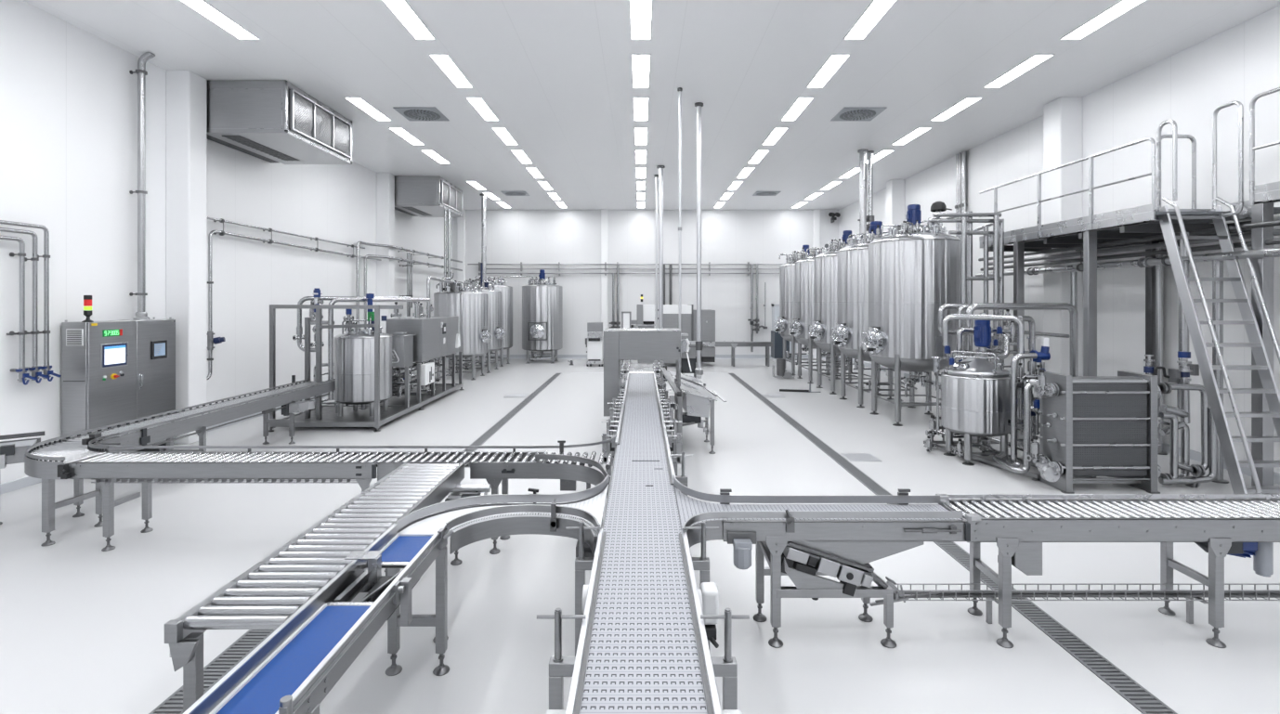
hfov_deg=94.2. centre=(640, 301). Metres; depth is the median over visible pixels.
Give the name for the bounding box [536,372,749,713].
conveyor
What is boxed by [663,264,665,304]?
pipe
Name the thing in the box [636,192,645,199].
recessed light
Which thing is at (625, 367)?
conveyor
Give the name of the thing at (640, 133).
recessed light
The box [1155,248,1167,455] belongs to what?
pipe
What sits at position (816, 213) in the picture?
column
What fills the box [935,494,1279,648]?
conveyor
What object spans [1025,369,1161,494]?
heat exchanger
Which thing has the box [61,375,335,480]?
conveyor
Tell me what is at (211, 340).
pipe
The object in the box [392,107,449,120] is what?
ceiling vent
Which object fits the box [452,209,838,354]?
wall
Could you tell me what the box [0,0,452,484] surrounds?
wall
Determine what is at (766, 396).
cover
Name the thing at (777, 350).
cabinet
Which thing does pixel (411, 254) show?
pipe
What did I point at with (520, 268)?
pipe
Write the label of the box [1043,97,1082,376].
column
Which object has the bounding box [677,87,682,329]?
ceiling pipe
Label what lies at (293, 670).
conveyor
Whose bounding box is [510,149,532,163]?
recessed light
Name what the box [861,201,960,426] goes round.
storage tank
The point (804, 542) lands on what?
conveyor
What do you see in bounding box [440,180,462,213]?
grille
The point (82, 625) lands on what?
floor
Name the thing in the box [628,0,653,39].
recessed light
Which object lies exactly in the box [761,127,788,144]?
recessed light
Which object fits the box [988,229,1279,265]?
pipe
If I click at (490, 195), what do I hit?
recessed light
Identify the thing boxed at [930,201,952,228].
vent
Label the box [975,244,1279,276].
pipe
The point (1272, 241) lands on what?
pipe
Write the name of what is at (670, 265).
pipe
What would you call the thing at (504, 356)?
baseboard
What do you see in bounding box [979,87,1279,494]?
walkway
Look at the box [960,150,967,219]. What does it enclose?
pipe
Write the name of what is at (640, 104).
recessed light
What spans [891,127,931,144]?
recessed light
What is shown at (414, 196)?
unit
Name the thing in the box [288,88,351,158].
grille
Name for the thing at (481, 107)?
recessed light
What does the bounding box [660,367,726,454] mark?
table
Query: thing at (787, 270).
storage tank
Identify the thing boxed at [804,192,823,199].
recessed light
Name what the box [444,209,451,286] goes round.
ceiling pipe
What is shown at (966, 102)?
recessed light
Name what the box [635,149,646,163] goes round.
recessed light
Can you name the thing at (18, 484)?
baseboard
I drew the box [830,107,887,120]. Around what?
ceiling vent
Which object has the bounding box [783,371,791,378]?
tray
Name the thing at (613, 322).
pipe
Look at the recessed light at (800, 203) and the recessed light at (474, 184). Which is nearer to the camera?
the recessed light at (474, 184)
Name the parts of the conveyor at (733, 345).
frame, leg, leg, frame, leg, leg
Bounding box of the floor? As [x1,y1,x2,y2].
[0,358,1279,713]
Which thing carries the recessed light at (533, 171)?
in the ceiling
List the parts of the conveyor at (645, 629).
gear motor, guide post, guide post, guide rail, frame, guide post, guide post, guide rail, support frame, support frame, support frame, support frame, support frame, guide post, guide rail, guide post, guide post, guide post, guide post, guide rail, guide post, gear motor, guide post, gear motor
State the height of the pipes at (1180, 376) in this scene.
3.358 m
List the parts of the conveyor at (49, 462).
frame, guide rail, leg, leg, guide rail, leg, frame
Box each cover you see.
[503,394,527,397]
[763,394,784,397]
[840,453,881,461]
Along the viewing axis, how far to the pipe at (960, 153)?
15.44 m
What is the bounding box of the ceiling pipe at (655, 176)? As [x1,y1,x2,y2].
[653,174,658,362]
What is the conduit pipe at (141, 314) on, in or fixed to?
attached to the tall cabinet at (113, 372)
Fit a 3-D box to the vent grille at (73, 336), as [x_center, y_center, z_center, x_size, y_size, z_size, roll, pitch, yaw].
[-7.775,0.490,8.165,0.230,0.230,0.014,0,0,0]
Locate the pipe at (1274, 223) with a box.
[978,220,1279,261]
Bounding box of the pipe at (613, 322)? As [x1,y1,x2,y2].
[609,273,615,328]
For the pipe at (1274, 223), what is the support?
hanging from the walkway
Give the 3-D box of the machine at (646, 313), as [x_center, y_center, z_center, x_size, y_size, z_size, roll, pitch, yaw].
[1.027,1.003,22.700,3.451,2.559,2.000,0,0,0]
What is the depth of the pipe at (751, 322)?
24.94 m
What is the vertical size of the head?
1.634 m
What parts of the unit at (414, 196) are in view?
casing, frame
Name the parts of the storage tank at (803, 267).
leg, leg, leg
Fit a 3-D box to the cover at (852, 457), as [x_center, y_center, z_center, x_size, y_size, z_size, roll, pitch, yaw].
[3.385,2.397,9.150,0.470,0.006,0.460,0,0,0]
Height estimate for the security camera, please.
0.400 m
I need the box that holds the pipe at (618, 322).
[615,264,620,328]
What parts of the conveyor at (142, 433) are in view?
leg, frame, guide rail, leg, guide rail, frame, leg, motor, leg, drive motor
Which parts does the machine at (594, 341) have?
panel, panel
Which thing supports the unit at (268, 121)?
hanging from the ceiling
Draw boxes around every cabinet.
[61,317,175,451]
[770,330,789,362]
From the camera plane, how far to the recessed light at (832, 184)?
19.84 m
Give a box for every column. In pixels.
[166,70,207,444]
[376,172,394,375]
[457,209,465,358]
[600,209,607,336]
[813,209,820,358]
[886,179,904,377]
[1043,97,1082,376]
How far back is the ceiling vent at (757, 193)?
21.29 m
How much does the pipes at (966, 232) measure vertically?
4.095 m
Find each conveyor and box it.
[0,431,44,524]
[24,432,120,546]
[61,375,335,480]
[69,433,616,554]
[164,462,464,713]
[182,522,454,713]
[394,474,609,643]
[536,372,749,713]
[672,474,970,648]
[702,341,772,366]
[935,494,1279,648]
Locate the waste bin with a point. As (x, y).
(780, 362)
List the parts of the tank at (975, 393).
leg, leg, cone lid, motor, motor mount, leg, leg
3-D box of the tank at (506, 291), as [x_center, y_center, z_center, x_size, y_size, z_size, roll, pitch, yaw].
[-5.680,0.710,22.500,1.658,3.381,1.658,0,0,25]
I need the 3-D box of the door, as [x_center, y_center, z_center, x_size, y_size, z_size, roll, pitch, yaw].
[6.064,1.299,25.188,0.824,2.202,0.035,0,0,0]
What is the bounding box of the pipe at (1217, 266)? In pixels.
[1211,260,1228,483]
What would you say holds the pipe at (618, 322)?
attached to the wall at (512, 236)
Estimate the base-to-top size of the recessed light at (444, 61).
0.013 m
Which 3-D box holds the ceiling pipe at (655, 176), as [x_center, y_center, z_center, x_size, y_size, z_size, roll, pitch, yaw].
[0.480,-0.750,18.300,0.133,6.300,0.133,0,0,0]
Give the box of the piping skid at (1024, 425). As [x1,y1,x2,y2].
[923,302,1096,481]
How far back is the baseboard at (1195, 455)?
9.00 m
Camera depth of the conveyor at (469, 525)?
4.24 m
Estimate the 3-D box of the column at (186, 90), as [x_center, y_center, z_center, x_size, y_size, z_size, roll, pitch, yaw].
[-7.800,-0.750,10.210,0.400,6.300,0.420,0,0,0]
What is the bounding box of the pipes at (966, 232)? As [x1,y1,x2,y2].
[927,210,1004,435]
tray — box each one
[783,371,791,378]
[869,580,1279,624]
[1108,476,1144,478]
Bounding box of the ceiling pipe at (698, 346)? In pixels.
[688,102,705,375]
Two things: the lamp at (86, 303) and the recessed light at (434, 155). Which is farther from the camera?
the recessed light at (434, 155)
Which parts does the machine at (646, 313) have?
column panel, panel, panel, panel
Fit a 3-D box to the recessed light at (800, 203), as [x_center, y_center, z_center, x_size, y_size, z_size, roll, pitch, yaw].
[6.360,-3.893,23.860,0.300,0.013,1.430,0,0,0]
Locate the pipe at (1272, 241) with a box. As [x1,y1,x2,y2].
[979,238,1279,271]
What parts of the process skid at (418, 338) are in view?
post, post, post, post, post, post, door, post, door, operator panel, post, door, post, post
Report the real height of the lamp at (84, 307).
0.050 m
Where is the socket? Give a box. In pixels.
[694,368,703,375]
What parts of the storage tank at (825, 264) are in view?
leg, leg, motor, leg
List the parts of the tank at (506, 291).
leg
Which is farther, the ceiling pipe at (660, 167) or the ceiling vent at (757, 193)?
the ceiling vent at (757, 193)
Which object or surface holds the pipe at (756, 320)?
attached to the wall at (512, 236)
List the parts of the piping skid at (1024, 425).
support plate, frame, valve stem, tag plate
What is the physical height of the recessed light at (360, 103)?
0.013 m
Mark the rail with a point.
(102, 481)
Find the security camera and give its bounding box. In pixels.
[828,212,840,222]
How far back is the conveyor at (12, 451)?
6.29 m
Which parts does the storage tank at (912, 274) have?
leg, leg, motor mount, motor, leg, lid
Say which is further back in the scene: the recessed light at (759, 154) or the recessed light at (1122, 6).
the recessed light at (759, 154)
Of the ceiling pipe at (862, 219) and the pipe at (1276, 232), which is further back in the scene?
the ceiling pipe at (862, 219)
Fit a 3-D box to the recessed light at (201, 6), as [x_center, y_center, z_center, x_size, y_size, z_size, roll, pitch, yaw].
[-5.800,-3.893,8.100,0.300,0.013,1.430,0,0,0]
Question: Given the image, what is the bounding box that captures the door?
[774,306,791,358]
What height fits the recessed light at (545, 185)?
0.013 m
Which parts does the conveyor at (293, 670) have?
leg, transfer arm, frame, transfer arm, leg, leg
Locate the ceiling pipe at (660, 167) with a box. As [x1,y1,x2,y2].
[656,165,665,384]
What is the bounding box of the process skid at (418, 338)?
[268,275,464,431]
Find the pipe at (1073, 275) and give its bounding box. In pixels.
[1070,272,1077,309]
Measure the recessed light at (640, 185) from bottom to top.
0.013 m
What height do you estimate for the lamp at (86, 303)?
0.090 m
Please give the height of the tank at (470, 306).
3.300 m
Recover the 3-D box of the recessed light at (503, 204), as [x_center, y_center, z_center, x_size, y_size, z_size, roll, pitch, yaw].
[-5.500,-3.893,23.860,0.300,0.013,1.430,0,0,0]
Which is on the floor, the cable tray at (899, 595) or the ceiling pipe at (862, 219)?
the cable tray at (899, 595)
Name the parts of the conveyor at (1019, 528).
leg, leg, frame, guide rail, frame, leg, leg, motor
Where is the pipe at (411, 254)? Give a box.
[402,253,413,307]
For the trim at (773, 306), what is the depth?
25.15 m
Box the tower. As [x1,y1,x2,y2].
[81,295,93,322]
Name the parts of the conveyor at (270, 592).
leg, frame, frame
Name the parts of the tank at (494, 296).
leg, leg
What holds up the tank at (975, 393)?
on the floor
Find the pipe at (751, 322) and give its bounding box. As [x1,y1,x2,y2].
[747,264,754,352]
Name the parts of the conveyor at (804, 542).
motor plate, gear motor, leg, leg, drive motor, guide rail, guide rail, vibrating frame, frame, frame, drive motor, drive motor, leg, leg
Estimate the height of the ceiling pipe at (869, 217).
2.600 m
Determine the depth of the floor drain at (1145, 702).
4.36 m
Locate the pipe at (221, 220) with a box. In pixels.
[207,216,365,254]
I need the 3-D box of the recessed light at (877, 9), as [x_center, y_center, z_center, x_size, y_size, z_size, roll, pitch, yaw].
[3.150,-3.893,8.100,0.300,0.013,1.430,0,0,0]
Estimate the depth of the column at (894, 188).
18.90 m
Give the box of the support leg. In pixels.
[985,598,998,624]
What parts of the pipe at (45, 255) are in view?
valve handle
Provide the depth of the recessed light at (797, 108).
11.99 m
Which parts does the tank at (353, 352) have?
leg, leg, lid, motor, leg, leg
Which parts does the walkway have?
railing post, post, railing post, railing, railing, post, railing post, post, railing, post, railing, railing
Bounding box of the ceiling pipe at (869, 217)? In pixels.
[866,150,874,240]
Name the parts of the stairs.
handrail, handrail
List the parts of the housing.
panel, leg, leg, panel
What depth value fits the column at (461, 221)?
25.08 m
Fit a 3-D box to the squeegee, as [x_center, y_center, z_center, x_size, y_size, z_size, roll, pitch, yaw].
[4.216,2.280,15.765,1.061,0.240,0.143,0,0,12]
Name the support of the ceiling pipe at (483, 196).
attached to the ceiling
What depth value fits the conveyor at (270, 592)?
3.40 m
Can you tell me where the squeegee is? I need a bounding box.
[779,383,821,392]
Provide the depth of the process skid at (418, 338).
12.48 m
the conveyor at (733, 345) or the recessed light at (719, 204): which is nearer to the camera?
the conveyor at (733, 345)
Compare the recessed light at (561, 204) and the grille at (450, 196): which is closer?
the grille at (450, 196)
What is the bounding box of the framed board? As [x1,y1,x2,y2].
[621,312,631,364]
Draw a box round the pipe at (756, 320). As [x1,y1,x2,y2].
[753,264,759,333]
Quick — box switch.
[110,373,119,378]
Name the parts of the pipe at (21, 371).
valve handle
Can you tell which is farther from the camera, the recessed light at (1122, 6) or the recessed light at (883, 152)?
the recessed light at (883, 152)
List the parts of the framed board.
panel, frame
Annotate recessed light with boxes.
[179,0,260,39]
[344,97,391,120]
[381,0,435,39]
[388,127,424,144]
[420,149,450,163]
[429,53,473,87]
[465,97,498,120]
[466,181,485,189]
[482,192,499,199]
[491,127,518,144]
[496,201,511,208]
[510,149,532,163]
[525,167,544,178]
[537,181,552,189]
[547,192,561,199]
[555,201,567,208]
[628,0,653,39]
[631,53,650,87]
[633,97,648,120]
[634,127,647,144]
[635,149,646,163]
[635,167,646,178]
[636,181,645,189]
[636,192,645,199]
[637,201,644,208]
[713,201,725,208]
[719,192,733,199]
[727,181,743,189]
[736,167,755,178]
[747,149,769,163]
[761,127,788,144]
[781,97,813,120]
[791,201,808,208]
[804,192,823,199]
[806,53,850,87]
[820,181,842,189]
[838,167,859,178]
[843,0,896,39]
[866,149,894,163]
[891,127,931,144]
[930,97,982,120]
[983,53,1054,87]
[1059,0,1145,39]
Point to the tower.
(87, 299)
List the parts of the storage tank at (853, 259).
leg, leg, motor, leg, leg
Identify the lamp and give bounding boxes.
[83,300,91,306]
[83,306,91,310]
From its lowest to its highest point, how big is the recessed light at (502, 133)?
0.013 m
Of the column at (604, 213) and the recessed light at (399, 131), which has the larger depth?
the column at (604, 213)
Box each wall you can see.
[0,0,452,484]
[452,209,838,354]
[838,5,1279,473]
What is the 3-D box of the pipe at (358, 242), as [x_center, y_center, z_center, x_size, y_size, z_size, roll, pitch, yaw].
[-7.721,0.219,20.680,0.548,3.862,8.440,0,0,0]
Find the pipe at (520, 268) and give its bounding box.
[478,266,779,271]
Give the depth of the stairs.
7.47 m
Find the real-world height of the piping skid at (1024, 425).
2.384 m
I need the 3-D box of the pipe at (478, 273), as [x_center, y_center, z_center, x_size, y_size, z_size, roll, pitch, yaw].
[-1.490,-1.164,25.100,15.379,0.113,0.200,0,0,0]
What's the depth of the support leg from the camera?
4.42 m
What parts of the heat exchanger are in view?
plate, plate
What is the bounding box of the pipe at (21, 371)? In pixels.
[0,235,37,384]
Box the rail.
[91,479,357,483]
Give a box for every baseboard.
[0,357,448,495]
[455,354,825,358]
[838,355,1279,484]
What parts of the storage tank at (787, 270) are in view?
leg, leg, motor, leg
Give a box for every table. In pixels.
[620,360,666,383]
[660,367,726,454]
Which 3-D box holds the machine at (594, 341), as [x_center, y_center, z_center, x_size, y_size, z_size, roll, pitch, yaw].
[-1.738,1.587,22.370,0.663,1.626,0.860,0,0,0]
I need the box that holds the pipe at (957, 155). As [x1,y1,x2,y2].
[954,153,958,237]
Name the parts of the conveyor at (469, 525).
frame, guide rail, frame, guide rail, chain, clamp handle, mount plate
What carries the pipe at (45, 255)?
attached to the wall at (69, 94)
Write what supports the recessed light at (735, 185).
in the ceiling
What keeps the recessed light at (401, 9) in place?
in the ceiling
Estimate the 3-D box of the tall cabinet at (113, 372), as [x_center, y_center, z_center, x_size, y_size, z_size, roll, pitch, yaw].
[-7.754,1.325,8.938,0.422,2.150,1.564,0,0,0]
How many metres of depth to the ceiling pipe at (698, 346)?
11.66 m
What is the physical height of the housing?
1.945 m
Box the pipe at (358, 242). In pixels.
[355,241,462,329]
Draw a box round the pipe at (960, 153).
[957,152,961,239]
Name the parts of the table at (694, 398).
rail, motor, leg, motor, leg, leg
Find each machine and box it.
[585,322,603,366]
[630,294,715,364]
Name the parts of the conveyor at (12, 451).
frame, frame, guide rail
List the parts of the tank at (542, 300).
leg, manway frame, motor, leg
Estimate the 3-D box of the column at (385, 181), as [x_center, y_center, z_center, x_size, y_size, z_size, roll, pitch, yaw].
[-7.800,-0.750,18.160,0.400,6.300,0.420,0,0,0]
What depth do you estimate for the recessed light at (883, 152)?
15.71 m
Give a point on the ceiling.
(556, 74)
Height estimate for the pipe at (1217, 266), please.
2.980 m
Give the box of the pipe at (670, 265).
[669,264,671,304]
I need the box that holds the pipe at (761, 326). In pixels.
[758,282,767,328]
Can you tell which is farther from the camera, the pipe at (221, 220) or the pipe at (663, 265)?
the pipe at (663, 265)
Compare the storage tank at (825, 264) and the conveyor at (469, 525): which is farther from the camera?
the storage tank at (825, 264)
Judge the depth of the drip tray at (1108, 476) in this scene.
7.59 m
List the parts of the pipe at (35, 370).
valve handle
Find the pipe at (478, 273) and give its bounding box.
[478,273,779,275]
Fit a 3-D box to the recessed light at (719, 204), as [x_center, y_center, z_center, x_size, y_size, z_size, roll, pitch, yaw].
[3.150,-3.893,23.860,0.300,0.013,1.430,0,0,0]
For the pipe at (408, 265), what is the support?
attached to the wall at (69, 94)
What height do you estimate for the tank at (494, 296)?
3.750 m
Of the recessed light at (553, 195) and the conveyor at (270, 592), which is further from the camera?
the recessed light at (553, 195)
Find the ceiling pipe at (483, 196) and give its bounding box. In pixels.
[479,194,487,367]
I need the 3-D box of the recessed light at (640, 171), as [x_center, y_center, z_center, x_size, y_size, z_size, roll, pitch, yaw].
[0.000,-3.893,17.950,0.300,0.013,1.430,0,0,0]
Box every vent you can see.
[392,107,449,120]
[501,191,529,195]
[752,191,780,195]
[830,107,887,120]
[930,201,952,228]
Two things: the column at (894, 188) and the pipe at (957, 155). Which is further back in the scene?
the column at (894, 188)
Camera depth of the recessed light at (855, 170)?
17.98 m
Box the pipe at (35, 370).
[0,227,49,383]
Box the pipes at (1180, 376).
[1143,232,1217,487]
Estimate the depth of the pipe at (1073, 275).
10.87 m
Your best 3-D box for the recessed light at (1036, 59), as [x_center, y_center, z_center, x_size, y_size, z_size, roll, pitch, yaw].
[6.360,-3.893,10.070,0.300,0.013,1.430,0,0,0]
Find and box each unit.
[207,79,352,164]
[394,176,462,217]
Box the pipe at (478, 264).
[467,261,783,266]
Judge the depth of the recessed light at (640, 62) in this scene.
9.98 m
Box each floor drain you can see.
[148,373,561,713]
[728,373,1177,713]
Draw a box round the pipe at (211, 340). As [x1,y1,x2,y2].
[207,230,381,379]
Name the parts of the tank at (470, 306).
leg, leg, lid, leg, leg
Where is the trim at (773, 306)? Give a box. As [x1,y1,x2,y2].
[771,304,796,358]
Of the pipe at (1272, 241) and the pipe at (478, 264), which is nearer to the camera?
the pipe at (1272, 241)
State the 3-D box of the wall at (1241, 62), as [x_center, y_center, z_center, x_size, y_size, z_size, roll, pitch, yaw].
[8.500,-0.750,10.100,0.200,6.300,30.600,0,0,0]
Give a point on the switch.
(112, 375)
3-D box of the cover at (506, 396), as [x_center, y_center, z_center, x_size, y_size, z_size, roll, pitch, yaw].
[-3.185,2.397,15.150,0.530,0.006,0.500,0,0,0]
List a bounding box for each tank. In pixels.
[333,293,391,416]
[433,273,492,379]
[455,262,506,373]
[470,276,513,366]
[499,269,562,363]
[773,245,830,375]
[788,245,851,383]
[807,230,881,394]
[830,221,915,407]
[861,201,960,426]
[940,320,1010,465]
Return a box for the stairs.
[1156,101,1279,499]
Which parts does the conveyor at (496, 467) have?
leg, leg, frame, frame, guide rail, leg, motor, drive motor, drive motor, leg, leg, mount plate, guide rail, mount plate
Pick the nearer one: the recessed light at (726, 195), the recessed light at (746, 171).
the recessed light at (746, 171)
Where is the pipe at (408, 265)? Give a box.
[399,252,411,316]
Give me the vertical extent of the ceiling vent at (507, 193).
0.024 m
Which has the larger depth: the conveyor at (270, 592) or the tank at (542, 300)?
the tank at (542, 300)
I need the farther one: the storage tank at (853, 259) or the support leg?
the storage tank at (853, 259)
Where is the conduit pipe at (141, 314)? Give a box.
[129,52,155,319]
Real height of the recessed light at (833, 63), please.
0.013 m
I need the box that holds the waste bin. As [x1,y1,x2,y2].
[772,358,794,378]
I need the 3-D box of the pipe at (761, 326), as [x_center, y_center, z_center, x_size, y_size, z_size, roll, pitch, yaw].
[5.123,0.162,25.045,0.371,1.962,0.310,0,0,0]
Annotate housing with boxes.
[603,328,680,432]
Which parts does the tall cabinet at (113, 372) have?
door, screen frame, handle, door, screen frame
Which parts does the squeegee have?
blade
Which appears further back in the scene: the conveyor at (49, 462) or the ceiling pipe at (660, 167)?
the ceiling pipe at (660, 167)
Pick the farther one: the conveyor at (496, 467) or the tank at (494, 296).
the tank at (494, 296)
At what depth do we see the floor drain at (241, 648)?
4.05 m
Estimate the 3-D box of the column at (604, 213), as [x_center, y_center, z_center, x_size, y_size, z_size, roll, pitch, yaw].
[-1.540,-0.750,25.140,0.280,6.300,0.120,0,0,0]
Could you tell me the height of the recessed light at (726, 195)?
0.013 m
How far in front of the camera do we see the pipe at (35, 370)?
7.69 m
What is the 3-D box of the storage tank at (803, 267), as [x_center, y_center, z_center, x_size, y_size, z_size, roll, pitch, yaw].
[5.512,0.364,18.069,1.854,4.072,1.860,0,0,22]
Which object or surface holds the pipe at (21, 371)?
attached to the wall at (69, 94)
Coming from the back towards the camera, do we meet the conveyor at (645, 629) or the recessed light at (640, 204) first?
the recessed light at (640, 204)
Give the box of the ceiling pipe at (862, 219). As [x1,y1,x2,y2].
[857,149,868,244]
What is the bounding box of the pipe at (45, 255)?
[0,220,61,381]
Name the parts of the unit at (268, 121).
casing, panel trim, frame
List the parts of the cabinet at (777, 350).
door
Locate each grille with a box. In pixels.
[65,328,83,345]
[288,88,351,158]
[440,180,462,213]
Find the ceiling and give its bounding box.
[22,0,1279,209]

